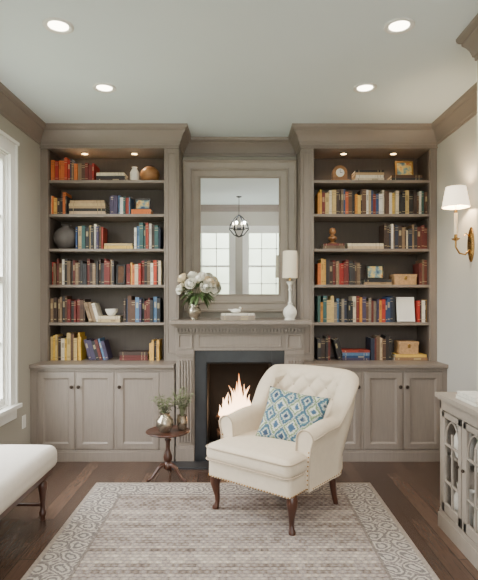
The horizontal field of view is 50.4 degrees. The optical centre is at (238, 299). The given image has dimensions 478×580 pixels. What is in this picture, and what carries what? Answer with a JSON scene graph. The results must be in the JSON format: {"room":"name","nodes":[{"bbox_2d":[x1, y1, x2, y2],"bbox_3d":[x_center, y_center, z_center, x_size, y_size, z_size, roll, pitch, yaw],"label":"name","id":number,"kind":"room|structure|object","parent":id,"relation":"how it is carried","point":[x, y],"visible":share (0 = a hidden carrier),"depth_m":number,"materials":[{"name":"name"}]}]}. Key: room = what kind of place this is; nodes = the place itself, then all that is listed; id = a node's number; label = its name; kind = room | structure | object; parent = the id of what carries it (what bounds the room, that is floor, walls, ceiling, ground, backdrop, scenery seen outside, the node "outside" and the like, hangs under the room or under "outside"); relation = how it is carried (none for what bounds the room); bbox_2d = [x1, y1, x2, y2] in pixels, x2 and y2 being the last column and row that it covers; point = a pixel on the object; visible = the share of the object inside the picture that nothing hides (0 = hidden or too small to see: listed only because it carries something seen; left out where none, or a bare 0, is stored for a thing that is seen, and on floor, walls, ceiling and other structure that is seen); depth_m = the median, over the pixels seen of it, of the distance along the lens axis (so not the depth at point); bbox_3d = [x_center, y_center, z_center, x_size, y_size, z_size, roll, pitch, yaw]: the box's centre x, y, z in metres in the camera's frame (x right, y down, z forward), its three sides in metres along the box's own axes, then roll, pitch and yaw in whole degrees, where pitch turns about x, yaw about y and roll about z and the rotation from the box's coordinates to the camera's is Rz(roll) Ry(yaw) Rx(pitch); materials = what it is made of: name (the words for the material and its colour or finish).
{"room":"library","nodes":[
{"label":"library","id":0,"kind":"room"},
{"bbox_2d":[0,114,40,444],"bbox_3d":[-1.910,-0.090,1.310,0.120,3.040,7.820,0,0,0],"label":"wall","id":1,"kind":"structure","parent":0,"point":[29,151],"depth_m":4.42,"materials":[{"name":"paint"}]},
{"bbox_2d":[0,129,21,426],"bbox_3d":[-1.880,-0.163,3.410,0.180,2.265,1.580,0,0,0],"label":"window","id":2,"kind":"structure","parent":1,"relation":"in","point":[9,404],"depth_m":4.07,"materials":[{"name":"white paint"}]},
{"bbox_2d":[22,414,25,428],"bbox_3d":[-1.847,1.045,4.365,0.006,0.110,0.070,0,0,0],"label":"wall outlet","id":3,"kind":"object","parent":1,"relation":"attached to","point":[23,416],"visible":1,"depth_m":4.36,"materials":[{"name":"white paint"}]},
{"bbox_2d":[0,0,477,136],"bbox_3d":[-0.003,-1.660,1.250,3.935,0.100,7.940,0,0,0],"label":"ceiling","id":4,"kind":"structure","parent":0,"point":[219,68],"depth_m":3.42,"materials":[{"name":"paint"}]},
{"bbox_2d":[42,17,73,34],"bbox_3d":[-1.060,-1.605,2.980,0.176,0.010,0.176,0,0,0],"label":"recessed light","id":5,"kind":"object","parent":4,"relation":"in","point":[55,25],"visible":1,"depth_m":2.97,"materials":[{"name":"white paint"}]},
{"bbox_2d":[92,83,115,92],"bbox_3d":[-1.020,-1.605,3.850,0.176,0.010,0.176,0,0,0],"label":"recessed light","id":6,"kind":"object","parent":4,"relation":"in","point":[99,87],"visible":1,"depth_m":3.84,"materials":[{"name":"white paint"}]},
{"bbox_2d":[353,83,376,92],"bbox_3d":[0.955,-1.605,3.850,0.176,0.010,0.176,0,0,0],"label":"recessed light","id":7,"kind":"object","parent":4,"relation":"in","point":[363,87],"visible":1,"depth_m":3.84,"materials":[{"name":"white paint"}]},
{"bbox_2d":[384,17,414,34],"bbox_3d":[0.940,-1.605,2.980,0.176,0.010,0.176,0,0,0],"label":"recessed light","id":8,"kind":"object","parent":4,"relation":"in","point":[400,25],"visible":1,"depth_m":2.97,"materials":[{"name":"white paint"}]},
{"bbox_2d":[0,459,477,579],"bbox_3d":[-0.003,1.480,1.250,3.935,0.100,7.940,0,0,0],"label":"floor","id":9,"kind":"structure","parent":0,"point":[410,491],"depth_m":3.60,"materials":[{"name":"brown wood"}]},
{"bbox_2d":[0,445,56,520],"bbox_3d":[-1.515,1.180,2.720,0.630,0.500,1.360,0,0,0],"label":"upholstered bench","id":10,"kind":"object","parent":9,"relation":"on","point":[23,468],"visible":1,"depth_m":3.01,"materials":[{"name":"beige fabric"}]},
{"bbox_2d":[29,145,182,461],"bbox_3d":[-1.204,-0.089,4.782,1.289,3.039,0.635,0,0,0],"label":"built-in bookcase","id":11,"kind":"object","parent":9,"relation":"on","point":[95,410],"visible":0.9,"depth_m":4.72,"materials":[{"name":"beige paint"}]},
{"bbox_2d":[53,224,75,248],"bbox_3d":[-1.656,-0.600,4.870,0.236,0.240,0.236,0,0,0],"label":"vase","id":12,"kind":"object","parent":11,"relation":"on","point":[64,237],"visible":0.9,"depth_m":4.79,"materials":[{"name":"grey ceramic"}]},
{"bbox_2d":[51,157,127,179],"bbox_3d":[-1.434,-1.233,4.881,0.718,0.223,0.214,0,0,0],"label":"books","id":13,"kind":"object","parent":11,"relation":"in","point":[68,169],"visible":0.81,"depth_m":4.79,"materials":[{"name":"paper"}]},
{"bbox_2d":[51,192,153,213],"bbox_3d":[-1.310,-0.911,4.883,0.965,0.214,0.227,0,0,0],"label":"books","id":14,"kind":"object","parent":11,"relation":"in","point":[65,204],"visible":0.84,"depth_m":4.78,"materials":[{"name":"paper"}]},
{"bbox_2d":[135,199,150,208],"bbox_3d":[-0.920,-0.909,4.863,0.150,0.116,0.054,0,0,0],"label":"picture frame","id":15,"kind":"object","parent":14,"relation":"on","point":[139,203],"visible":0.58,"depth_m":4.85,"materials":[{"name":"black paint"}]},
{"bbox_2d":[51,332,161,360],"bbox_3d":[-1.267,0.440,4.884,1.032,0.258,0.220,0,0,0],"label":"books","id":16,"kind":"object","parent":11,"relation":"in","point":[73,346],"visible":1,"depth_m":4.79,"materials":[{"name":"paper"}]},
{"bbox_2d":[51,296,162,321],"bbox_3d":[-1.272,0.085,4.880,1.060,0.249,0.216,0,0,0],"label":"books","id":17,"kind":"object","parent":11,"relation":"in","point":[64,308],"visible":0.92,"depth_m":4.79,"materials":[{"name":"paper"}]},
{"bbox_2d":[105,309,117,315],"bbox_3d":[-1.214,0.117,4.840,0.120,0.065,0.120,0,0,0],"label":"bowl","id":18,"kind":"object","parent":17,"relation":"on","point":[110,312],"visible":1,"depth_m":4.80,"materials":[{"name":"ceramic"}]},
{"bbox_2d":[51,258,163,284],"bbox_3d":[-1.268,-0.268,4.887,1.069,0.248,0.224,0,0,0],"label":"books","id":19,"kind":"object","parent":11,"relation":"in","point":[66,271],"visible":0.96,"depth_m":4.80,"materials":[{"name":"paper"}]},
{"bbox_2d":[76,223,162,248],"bbox_3d":[-1.139,-0.604,4.884,0.796,0.249,0.227,0,0,0],"label":"books","id":20,"kind":"object","parent":11,"relation":"in","point":[148,236],"visible":0.84,"depth_m":4.79,"materials":[{"name":"paper"}]},
{"bbox_2d":[116,265,125,284],"bbox_3d":[-1.120,-0.239,4.823,0.085,0.195,0.054,0,0,0],"label":"picture frame","id":21,"kind":"object","parent":11,"relation":"on","point":[121,269],"visible":0.97,"depth_m":4.82,"materials":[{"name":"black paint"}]},
{"bbox_2d":[130,167,138,179],"bbox_3d":[-0.996,-1.194,4.850,0.090,0.145,0.090,0,0,0],"label":"jar","id":22,"kind":"object","parent":11,"relation":"on","point":[134,173],"visible":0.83,"depth_m":4.81,"materials":[{"name":"white ceramic"}]},
{"bbox_2d":[140,165,159,179],"bbox_3d":[-0.854,-1.210,4.880,0.190,0.177,0.190,0,0,0],"label":"gourd","id":23,"kind":"object","parent":11,"relation":"on","point":[149,172],"visible":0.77,"depth_m":4.81,"materials":[{"name":"brown wood"}]},
{"bbox_2d":[146,425,189,481],"bbox_3d":[-0.570,1.236,4.072,0.352,0.385,0.355,0,0,0],"label":"pedestal side table","id":24,"kind":"object","parent":9,"relation":"on","point":[153,432],"visible":0.94,"depth_m":4.03,"materials":[{"name":"brown wood"}]},
{"bbox_2d":[148,394,178,432],"bbox_3d":[-0.586,0.896,4.011,0.217,0.301,0.188,0,0,25],"label":"vase","id":25,"kind":"object","parent":24,"relation":"on","point":[164,422],"visible":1,"depth_m":4.00,"materials":[{"name":"silver metal"}]},
{"bbox_2d":[172,386,192,430],"bbox_3d":[-0.463,0.870,4.125,0.204,0.351,0.180,0,0,-16],"label":"vase","id":26,"kind":"object","parent":24,"relation":"on","point":[181,420],"visible":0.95,"depth_m":4.09,"materials":[{"name":"silver metal"}]},
{"bbox_2d":[171,461,208,469],"bbox_3d":[0.000,1.421,4.366,1.200,0.018,0.172,0,0,0],"label":"hearth","id":27,"kind":"object","parent":9,"relation":"on","point":[181,465],"visible":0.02,"depth_m":4.33,"materials":[{"name":"black stone"}]},
{"bbox_2d":[21,483,439,579],"bbox_3d":[-0.045,1.424,2.850,2.130,0.012,2.200,0,0,0],"label":"area rug","id":28,"kind":"object","parent":9,"relation":"on","point":[118,531],"visible":0.97,"depth_m":3.03,"materials":[{"name":"beige fabric"}]},
{"bbox_2d":[206,364,358,535],"bbox_3d":[0.327,0.964,3.575,0.822,0.917,0.966,0,0,39],"label":"tufted armchair","id":29,"kind":"object","parent":28,"relation":"on","point":[286,469],"visible":0.84,"depth_m":3.36,"materials":[{"name":"fabric"}]},
{"bbox_2d":[256,386,330,441],"bbox_3d":[0.366,0.802,3.470,0.481,0.373,0.200,0,0,28],"label":"throw pillow","id":30,"kind":"object","parent":29,"relation":"on","point":[286,413],"visible":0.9,"depth_m":3.44,"materials":[{"name":"fabric"}]},
{"bbox_2d":[169,318,311,460],"bbox_3d":[0.013,0.815,4.737,1.235,1.270,0.723,0,0,0],"label":"fireplace mantel","id":31,"kind":"object","parent":9,"relation":"on","point":[215,356],"visible":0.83,"depth_m":4.48,"materials":[{"name":"beige paint"}]},
{"bbox_2d":[176,271,219,319],"bbox_3d":[-0.364,-0.041,4.606,0.424,0.441,0.354,0,0,0],"label":"bouquet","id":32,"kind":"object","parent":31,"relation":"on","point":[206,284],"visible":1,"depth_m":4.55,"materials":[{"name":"white plant"}]},
{"bbox_2d":[215,385,250,439],"bbox_3d":[-0.011,1.042,4.790,0.435,0.717,0.272,0,0,0],"label":"fire","id":33,"kind":"object","parent":31,"relation":"on","point":[238,402],"visible":0.42,"depth_m":4.74,"materials":[{"name":"white"}]},
{"bbox_2d":[221,313,254,319],"bbox_3d":[-0.010,0.149,4.608,0.308,0.059,0.161,0,0,0],"label":"book stack","id":34,"kind":"object","parent":31,"relation":"on","point":[224,316],"visible":0.98,"depth_m":4.53,"materials":[{"name":"paper"}]},
{"bbox_2d":[228,307,242,312],"bbox_3d":[-0.032,0.090,4.600,0.137,0.060,0.042,0,0,0],"label":"bird","id":35,"kind":"object","parent":34,"relation":"on","point":[240,308],"visible":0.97,"depth_m":4.59},
{"bbox_2d":[282,250,297,319],"bbox_3d":[0.462,-0.132,4.600,0.138,0.622,0.138,0,0,22],"label":"lamp","id":36,"kind":"object","parent":31,"relation":"on","point":[290,270],"visible":1,"depth_m":4.55,"materials":[{"name":"white ceramic"}]},
{"bbox_2d":[296,145,447,461],"bbox_3d":[1.210,-0.089,4.782,1.269,3.039,0.635,0,0,0],"label":"built-in bookcase","id":37,"kind":"object","parent":9,"relation":"on","point":[396,416],"visible":0.7,"depth_m":4.73,"materials":[{"name":"beige paint"}]},
{"bbox_2d":[331,165,348,179],"bbox_3d":[0.958,-1.200,4.845,0.170,0.157,0.090,0,0,0],"label":"clock","id":38,"kind":"object","parent":37,"relation":"on","point":[339,172],"visible":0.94,"depth_m":4.82,"materials":[{"name":"brown wood"}]},
{"bbox_2d":[315,189,426,213],"bbox_3d":[1.267,-0.927,4.890,1.052,0.245,0.229,0,0,0],"label":"books","id":39,"kind":"object","parent":37,"relation":"in","point":[339,201],"visible":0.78,"depth_m":4.80,"materials":[{"name":"paper"}]},
{"bbox_2d":[315,296,426,321],"bbox_3d":[1.267,0.085,4.890,1.052,0.250,0.232,0,0,0],"label":"books","id":40,"kind":"object","parent":37,"relation":"in","point":[356,309],"visible":0.94,"depth_m":4.79,"materials":[{"name":"paper"}]},
{"bbox_2d":[315,259,426,284],"bbox_3d":[1.267,-0.266,4.888,1.052,0.245,0.229,0,0,0],"label":"books","id":41,"kind":"object","parent":37,"relation":"in","point":[332,272],"visible":0.93,"depth_m":4.79,"materials":[{"name":"paper"}]},
{"bbox_2d":[366,265,383,278],"bbox_3d":[1.300,-0.266,4.863,0.170,0.146,0.054,0,0,0],"label":"picture frame","id":42,"kind":"object","parent":41,"relation":"on","point":[372,271],"visible":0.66,"depth_m":4.85,"materials":[{"name":"black paint"}]},
{"bbox_2d":[315,334,427,360],"bbox_3d":[1.256,0.452,4.876,1.031,0.234,0.211,0,0,0],"label":"books","id":43,"kind":"object","parent":37,"relation":"in","point":[377,347],"visible":1,"depth_m":4.79,"materials":[{"name":"paper"}]},
{"bbox_2d":[394,340,418,353],"bbox_3d":[1.603,0.452,4.868,0.188,0.120,0.172,0,0,0],"label":"storage box","id":44,"kind":"object","parent":43,"relation":"on","point":[400,346],"visible":1,"depth_m":4.79,"materials":[{"name":"beige wood"}]},
{"bbox_2d":[320,224,426,248],"bbox_3d":[1.284,-0.599,4.883,0.988,0.239,0.226,0,0,0],"label":"books","id":45,"kind":"object","parent":37,"relation":"in","point":[412,236],"visible":0.85,"depth_m":4.79,"materials":[{"name":"paper"}]},
{"bbox_2d":[328,228,336,242],"bbox_3d":[0.892,-0.612,4.850,0.090,0.158,0.090,0,0,0],"label":"bust","id":46,"kind":"object","parent":45,"relation":"on","point":[332,231],"visible":0.83,"depth_m":4.82,"materials":[{"name":"brown wood"}]},
{"bbox_2d":[351,170,422,179],"bbox_3d":[1.409,-1.172,4.862,0.633,0.100,0.176,0,0,0],"label":"books","id":47,"kind":"object","parent":37,"relation":"in","point":[357,174],"visible":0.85,"depth_m":4.78,"materials":[{"name":"paper"}]},
{"bbox_2d":[395,161,413,174],"bbox_3d":[1.580,-1.251,4.863,0.170,0.156,0.054,0,0,0],"label":"picture frame","id":48,"kind":"object","parent":47,"relation":"on","point":[401,167],"visible":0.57,"depth_m":4.85,"materials":[{"name":"multicoloured paper"}]},
{"bbox_2d":[389,274,416,284],"bbox_3d":[1.570,-0.194,4.868,0.218,0.100,0.172,0,0,0],"label":"storage box","id":49,"kind":"object","parent":37,"relation":"on","point":[397,279],"visible":0.93,"depth_m":4.79,"materials":[{"name":"beige wood"}]},
{"bbox_2d":[396,297,414,321],"bbox_3d":[1.580,0.092,4.823,0.170,0.240,0.054,0,0,0],"label":"picture frame","id":50,"kind":"object","parent":37,"relation":"on","point":[405,309],"visible":0.95,"depth_m":4.82,"materials":[{"name":"white paint"}]},
{"bbox_2d":[435,392,477,569],"bbox_3d":[1.328,1.008,2.583,0.168,0.845,1.305,0,0,0],"label":"cabinet","id":51,"kind":"object","parent":9,"relation":"on","point":[458,509],"visible":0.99,"depth_m":2.92,"materials":[{"name":"beige paint"}]},
{"bbox_2d":[455,391,477,406],"bbox_3d":[1.347,0.561,2.900,0.115,0.046,0.260,0,0,0],"label":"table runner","id":52,"kind":"object","parent":51,"relation":"on","point":[469,397],"visible":1,"depth_m":2.89,"materials":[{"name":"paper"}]},
{"bbox_2d":[183,157,295,317],"bbox_3d":[-0.003,-0.090,5.160,3.695,3.040,0.120,0,0,0],"label":"wall","id":53,"kind":"structure","parent":0,"point":[185,314],"depth_m":5.10,"materials":[{"name":"paint"}]},
{"bbox_2d":[182,159,296,311],"bbox_3d":[0.007,-0.630,5.035,1.127,1.500,0.123,0,0,0],"label":"wall mirror","id":54,"kind":"object","parent":53,"relation":"attached to","point":[240,215],"visible":0.82,"depth_m":5.04,"materials":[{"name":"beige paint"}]},
{"bbox_2d":[437,115,476,391],"bbox_3d":[1.905,-0.090,4.135,0.120,3.040,2.170,0,0,0],"label":"wall","id":55,"kind":"structure","parent":0,"point":[456,154],"depth_m":4.29,"materials":[{"name":"paint"}]},
{"bbox_2d":[442,185,474,261],"bbox_3d":[1.730,-0.598,4.030,0.230,0.595,0.210,0,0,0],"label":"wall sconce","id":56,"kind":"object","parent":55,"relation":"attached to","point":[456,197],"visible":1,"depth_m":4.00,"materials":[{"name":"white fabric"}]},
{"bbox_2d":[477,60,477,390],"bbox_3d":[1.698,-0.090,0.225,0.535,3.040,5.650,0,0,0],"label":"wall","id":57,"kind":"structure","parent":0,"point":[477,60],"depth_m":3.05,"materials":[{"name":"paint"}]},
{"bbox_2d":[0,13,477,156],"bbox_3d":[-0.003,-1.525,1.250,3.695,0.170,7.700,0,0,0],"label":"crown molding","id":58,"kind":"structure","parent":57,"relation":"attached to","point":[12,108],"depth_m":4.66,"materials":[{"name":"beige paint"}]}
]}

